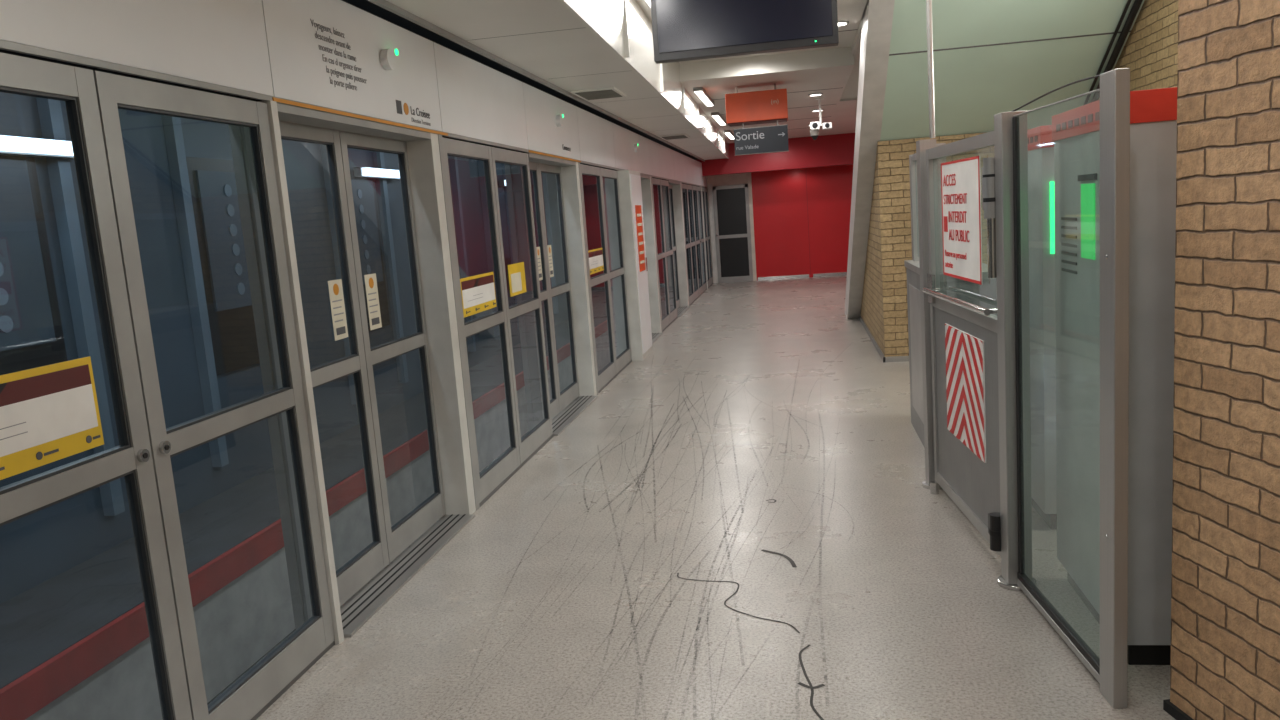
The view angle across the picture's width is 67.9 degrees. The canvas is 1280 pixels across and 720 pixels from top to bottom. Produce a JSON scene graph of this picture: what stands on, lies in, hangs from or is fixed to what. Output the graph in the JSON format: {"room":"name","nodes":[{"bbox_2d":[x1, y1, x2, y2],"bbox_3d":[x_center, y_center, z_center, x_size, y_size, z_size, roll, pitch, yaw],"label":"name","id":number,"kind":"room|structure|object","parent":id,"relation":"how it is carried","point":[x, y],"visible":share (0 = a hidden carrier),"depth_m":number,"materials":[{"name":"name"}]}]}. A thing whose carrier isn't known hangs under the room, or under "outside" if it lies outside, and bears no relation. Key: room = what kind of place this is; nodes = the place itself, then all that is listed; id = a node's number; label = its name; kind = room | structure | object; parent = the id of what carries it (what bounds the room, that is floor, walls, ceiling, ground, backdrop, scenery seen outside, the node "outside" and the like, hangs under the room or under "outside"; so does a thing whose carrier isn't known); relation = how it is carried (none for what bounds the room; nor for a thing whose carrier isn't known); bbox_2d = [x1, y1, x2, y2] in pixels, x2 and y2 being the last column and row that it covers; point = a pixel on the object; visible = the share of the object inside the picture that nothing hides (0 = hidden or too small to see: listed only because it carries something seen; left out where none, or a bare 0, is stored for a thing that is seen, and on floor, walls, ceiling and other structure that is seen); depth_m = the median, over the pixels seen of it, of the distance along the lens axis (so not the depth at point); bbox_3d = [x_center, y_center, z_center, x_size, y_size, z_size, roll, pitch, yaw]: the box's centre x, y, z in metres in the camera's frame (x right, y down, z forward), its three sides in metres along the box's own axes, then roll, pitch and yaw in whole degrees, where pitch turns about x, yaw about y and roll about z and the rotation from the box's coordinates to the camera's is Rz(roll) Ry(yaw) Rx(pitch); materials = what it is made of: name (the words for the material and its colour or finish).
{"room":"railway station","nodes":[
{"label":"railway station","id":0,"kind":"room"},
{"bbox_2d":[0,92,700,719],"bbox_3d":[-1.855,-0.740,9.316,2.780,4.450,24.200,-3,9,10],"label":"glass pane","id":1,"kind":"object","parent":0,"point":[75,644],"visible":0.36,"depth_m":6.99,"materials":[{"name":"glass"}]},
{"bbox_2d":[0,135,73,158],"bbox_3d":[-3.643,-1.240,5.472,0.140,0.100,1.300,-3,9,10],"label":"lamp","id":2,"kind":"object","parent":1,"relation":"attached to","point":[9,145],"visible":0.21,"depth_m":5.61,"materials":[{"name":"grey metal"}]},
{"bbox_2d":[353,167,399,179],"bbox_3d":[-2.816,-2.066,10.539,0.140,0.100,1.300,-3,9,10],"label":"lamp","id":3,"kind":"object","parent":1,"relation":"attached to","point":[362,172],"visible":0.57,"depth_m":10.17,"materials":[{"name":"grey metal"}]},
{"bbox_2d":[499,179,505,186],"bbox_3d":[-2.020,-2.860,15.411,0.140,0.100,1.300,-3,9,10],"label":"lamp","id":4,"kind":"object","parent":1,"relation":"attached to","point":[502,183],"visible":0.32,"depth_m":14.79,"materials":[{"name":"grey metal"}]},
{"bbox_2d":[344,0,868,160],"bbox_3d":[1.445,-4.108,7.869,4.520,4.050,23.100,-3,9,10],"label":"ceiling","id":5,"kind":"structure","parent":0,"point":[545,45],"depth_m":7.44,"materials":[{"name":"white paint"}]},
{"bbox_2d":[0,0,707,187],"bbox_3d":[-0.524,-1.972,8.456,0.226,0.475,22.940,-3,9,10],"label":"trim header","id":6,"kind":"object","parent":5,"relation":"attached to","point":[338,57],"visible":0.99,"depth_m":3.68,"materials":[{"name":"grey metal"}]},
{"bbox_2d":[571,87,626,99],"bbox_3d":[-0.324,-2.129,7.608,0.340,0.018,0.560,-3,9,10],"label":"ceiling vent","id":7,"kind":"object","parent":5,"relation":"in","point":[608,92],"visible":1,"depth_m":7.51,"materials":[{"name":"grey metal"}]},
{"bbox_2d":[563,0,728,157],"bbox_3d":[0.164,-2.425,7.782,0.030,0.460,22.008,-3,9,9],"label":"ceiling light","id":8,"kind":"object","parent":5,"relation":"attached to","point":[624,25],"depth_m":6.71,"materials":[{"name":"white plastic"}]},
{"bbox_2d":[644,0,650,8],"bbox_3d":[0.150,-2.479,6.755,0.100,0.046,1.500,-3,9,10],"label":"ceiling light","id":9,"kind":"object","parent":5,"relation":"attached to","point":[647,2],"depth_m":6.37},
{"bbox_2d":[659,134,689,139],"bbox_3d":[0.456,-2.907,12.383,0.340,0.018,0.560,-3,9,10],"label":"ceiling vent","id":10,"kind":"object","parent":5,"relation":"in","point":[675,136],"visible":1,"depth_m":12.25,"materials":[{"name":"grey metal"}]},
{"bbox_2d":[693,87,714,105],"bbox_3d":[0.719,-2.927,10.592,0.100,0.046,1.500,-3,9,10],"label":"ceiling light","id":11,"kind":"object","parent":5,"relation":"attached to","point":[700,92],"depth_m":10.33,"materials":[{"name":"white plastic"}]},
{"bbox_2d":[711,112,726,124],"bbox_3d":[1.104,-3.354,13.230,0.100,0.046,1.500,-3,9,10],"label":"ceiling light","id":12,"kind":"object","parent":5,"relation":"attached to","point":[717,116],"depth_m":12.99,"materials":[{"name":"white plastic"}]},
{"bbox_2d":[724,130,733,138],"bbox_3d":[1.532,-3.828,16.162,0.100,0.046,1.500,-3,9,10],"label":"ceiling light","id":13,"kind":"object","parent":5,"relation":"attached to","point":[728,133],"depth_m":15.78,"materials":[{"name":"white plastic"}]},
{"bbox_2d":[650,0,838,63],"bbox_3d":[0.543,-1.942,5.021,0.960,0.645,0.226,-3,9,10],"label":"display screen","id":14,"kind":"object","parent":5,"relation":"hanging from","point":[682,30],"visible":1,"depth_m":4.95,"materials":[{"name":"black plastic"}]},
{"bbox_2d":[725,84,787,126],"bbox_3d":[1.239,-2.713,10.078,0.640,0.390,0.345,-3,9,10],"label":"sign","id":15,"kind":"object","parent":5,"relation":"hanging from","point":[766,106],"visible":1,"depth_m":9.93,"materials":[{"name":"orange paint"}]},
{"bbox_2d":[733,120,788,155],"bbox_3d":[1.275,-2.342,10.009,0.570,0.323,0.064,-3,9,10],"label":"exit sign","id":16,"kind":"object","parent":15,"relation":"hanging from","point":[766,139],"visible":1,"depth_m":9.99,"materials":[{"name":"grey metal"}]},
{"bbox_2d":[808,93,822,95],"bbox_3d":[2.080,-3.144,11.258,0.170,0.014,0.170,-3,9,10],"label":"recessed light","id":17,"kind":"object","parent":5,"relation":"in","point":[814,94],"visible":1,"depth_m":11.21,"materials":[{"name":"grey metal"}]},
{"bbox_2d":[810,98,831,139],"bbox_3d":[2.227,-2.981,11.740,0.268,0.499,0.265,-3,9,10],"label":"security camera","id":18,"kind":"object","parent":5,"relation":"attached to","point":[814,126],"visible":1,"depth_m":11.71,"materials":[{"name":"white plastic"}]},
{"bbox_2d":[838,21,848,25],"bbox_3d":[1.629,-2.761,7.802,0.170,0.014,0.170,-3,9,10],"label":"recessed light","id":19,"kind":"object","parent":5,"relation":"in","point":[840,23],"visible":0.56,"depth_m":7.76,"materials":[{"name":"grey metal"}]},
{"bbox_2d":[256,275,1175,719],"bbox_3d":[1.753,0.213,8.472,4.520,0.202,23.000,-3,9,10],"label":"floor","id":20,"kind":"structure","parent":0,"point":[898,602],"depth_m":3.93,"materials":[{"name":"tile"}]},
{"bbox_2d":[0,52,343,719],"bbox_3d":[-1.383,0.220,2.617,0.114,1.985,1.730,-3,9,10],"label":"door","id":21,"kind":"structure","parent":20,"relation":"on","point":[49,413],"depth_m":2.62,"materials":[{"name":"grey metal"}]},
{"bbox_2d":[228,103,479,636],"bbox_3d":[-1.146,-0.043,4.242,0.200,1.985,1.635,-3,9,10],"label":"door","id":22,"kind":"structure","parent":20,"relation":"on","point":[438,338],"depth_m":4.29,"materials":[{"name":"grey metal"}]},
{"bbox_2d":[442,137,553,506],"bbox_3d":[-0.841,-0.298,5.820,0.052,1.975,1.630,-3,9,10],"label":"glass screen","id":23,"kind":"object","parent":20,"relation":"on","point":[476,294],"visible":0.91,"depth_m":5.76,"materials":[{"name":"grey metal"}]},
{"bbox_2d":[504,153,598,435],"bbox_3d":[-0.633,-0.555,7.384,0.200,1.985,1.605,-3,9,10],"label":"door","id":24,"kind":"structure","parent":20,"relation":"on","point":[584,387],"depth_m":7.46,"materials":[{"name":"grey metal"}]},
{"bbox_2d":[580,164,631,392],"bbox_3d":[-0.320,-0.819,9.011,0.052,1.975,1.760,-3,9,10],"label":"glass screen","id":25,"kind":"object","parent":20,"relation":"on","point":[598,259],"visible":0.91,"depth_m":8.98,"materials":[{"name":"grey metal"}]},
{"bbox_2d":[603,170,652,360],"bbox_3d":[-0.144,-1.021,10.253,0.360,1.980,0.740,-3,9,10],"label":"pillar","id":26,"kind":"structure","parent":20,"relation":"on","point":[630,192],"depth_m":9.94,"materials":[{"name":"metal"}]},
{"bbox_2d":[640,175,662,343],"bbox_3d":[0.023,-1.210,11.403,0.201,1.985,1.595,-3,9,10],"label":"pillar","id":27,"kind":"structure","parent":20,"relation":"on","point":[646,181],"depth_m":12.03,"materials":[{"name":"grey metal"}]},
{"bbox_2d":[652,178,677,330],"bbox_3d":[0.326,-1.465,12.972,0.052,1.978,1.650,-3,9,10],"label":"glass screen","id":28,"kind":"object","parent":20,"relation":"on","point":[671,316],"visible":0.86,"depth_m":13.00,"materials":[{"name":"grey metal"}]},
{"bbox_2d":[657,180,689,316],"bbox_3d":[0.538,-1.725,14.561,0.201,1.985,1.615,-3,9,10],"label":"door","id":29,"kind":"structure","parent":20,"relation":"on","point":[679,248],"depth_m":15.13,"materials":[{"name":"grey metal"}]},
{"bbox_2d":[682,184,698,304],"bbox_3d":[0.839,-1.978,16.115,0.052,1.978,1.600,-3,9,10],"label":"glass screen","id":30,"kind":"object","parent":20,"relation":"on","point":[694,295],"visible":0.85,"depth_m":16.15,"materials":[{"name":"grey metal"}]},
{"bbox_2d":[692,185,707,295],"bbox_3d":[1.081,-2.241,17.715,0.114,1.985,1.640,-3,9,10],"label":"door","id":31,"kind":"structure","parent":20,"relation":"on","point":[700,242],"depth_m":18.15,"materials":[{"name":"grey metal"}]},
{"bbox_2d":[702,187,712,287],"bbox_3d":[1.334,-2.472,19.145,0.052,1.978,1.320,-3,9,10],"label":"glass screen","id":32,"kind":"object","parent":20,"relation":"on","point":[704,190],"visible":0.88,"depth_m":19.21,"materials":[{"name":"grey metal"}]},
{"bbox_2d":[904,143,996,447],"bbox_3d":[1.829,-0.351,5.597,0.370,1.760,1.320,-3,9,10],"label":"glass barrier","id":33,"kind":"object","parent":20,"relation":"on","point":[985,295],"visible":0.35,"depth_m":5.77,"materials":[{"name":"metal"}]},
{"bbox_2d":[916,131,1000,556],"bbox_3d":[1.424,-0.119,4.225,0.135,1.770,1.350,-3,9,5],"label":"gate","id":34,"kind":"object","parent":20,"relation":"on","point":[960,338],"visible":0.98,"depth_m":4.20,"materials":[{"name":"metal"}]},
{"bbox_2d":[845,0,1144,361],"bbox_3d":[2.979,-2.302,8.709,1.949,4.516,7.850,-3,9,10],"label":"wall","id":35,"kind":"structure","parent":20,"relation":"on","point":[991,58],"depth_m":7.80,"materials":[{"name":"green painted panel"},{"name":"tan brick"},{"name":"grey painted metal"}]},
{"bbox_2d":[1027,125,1056,528],"bbox_3d":[2.016,-0.172,4.361,0.494,1.750,0.718,-3,9,10],"label":"glass panel","id":36,"kind":"object","parent":20,"relation":"on","point":[1041,200],"visible":0.25,"depth_m":4.11,"materials":[{"name":"clear glass"}]},
{"bbox_2d":[994,68,1129,707],"bbox_3d":[1.354,0.047,3.097,0.138,1.790,0.995,-3,9,5],"label":"glass barrier","id":37,"kind":"object","parent":20,"relation":"on","point":[1010,128],"visible":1,"depth_m":2.79,"materials":[{"name":"metal"}]},
{"bbox_2d":[1011,75,1099,111],"bbox_3d":[1.300,-0.832,2.963,0.021,0.037,0.854,-4,9,4],"label":"cable","id":38,"kind":"object","parent":37,"relation":"on","point":[1096,76],"visible":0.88,"depth_m":2.97,"materials":[{"name":"black rubber"}]},
{"bbox_2d":[1052,87,1176,664],"bbox_3d":[1.772,0.029,3.148,0.584,1.750,0.762,-3,9,10],"label":"tall cabinet","id":39,"kind":"object","parent":20,"relation":"on","point":[1153,112],"visible":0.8,"depth_m":2.92,"materials":[{"name":"grey metal"}]},
{"bbox_2d":[1163,0,1279,719],"bbox_3d":[2.268,-0.537,1.149,1.512,3.390,2.812,-5,9,-5],"label":"wall pier","id":40,"kind":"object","parent":20,"relation":"on","point":[1225,664],"visible":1,"depth_m":2.35,"materials":[{"name":"beige brick"}]},
{"bbox_2d":[697,133,854,282],"bbox_3d":[3.423,-3.124,19.021,4.570,3.000,1.150,-3,9,10],"label":"wall","id":41,"kind":"structure","parent":0,"point":[802,194],"depth_m":19.46,"materials":[{"name":"red paint"}]},
{"bbox_2d":[708,174,755,283],"bbox_3d":[1.901,-2.701,19.683,0.890,2.193,0.083,-3,9,10],"label":"end door","id":42,"kind":"structure","parent":41,"relation":"in","point":[730,206],"depth_m":19.70,"materials":[{"name":"grey metal"}]},
{"bbox_2d":[758,272,846,280],"bbox_3d":[4.102,-1.769,19.557,3.340,0.070,0.020,-3,9,10],"label":"baseboard","id":43,"kind":"structure","parent":41,"relation":"attached to","point":[836,273],"depth_m":19.68,"materials":[{"name":"silver metal"}]},
{"bbox_2d":[926,0,934,137],"bbox_3d":[1.346,-1.870,4.443,0.079,1.630,0.080,-3,9,10],"label":"support rod","id":44,"kind":"object","parent":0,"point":[928,2],"visible":1,"depth_m":4.51,"materials":[{"name":"metal"}]},
{"bbox_2d":[1114,0,1177,90],"bbox_3d":[3.848,-2.865,7.705,0.150,6.200,23.150,-3,9,10],"label":"wall","id":45,"kind":"structure","parent":0,"point":[1150,50],"depth_m":6.73,"materials":[{"name":"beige yellow-tan brick"}]}
]}

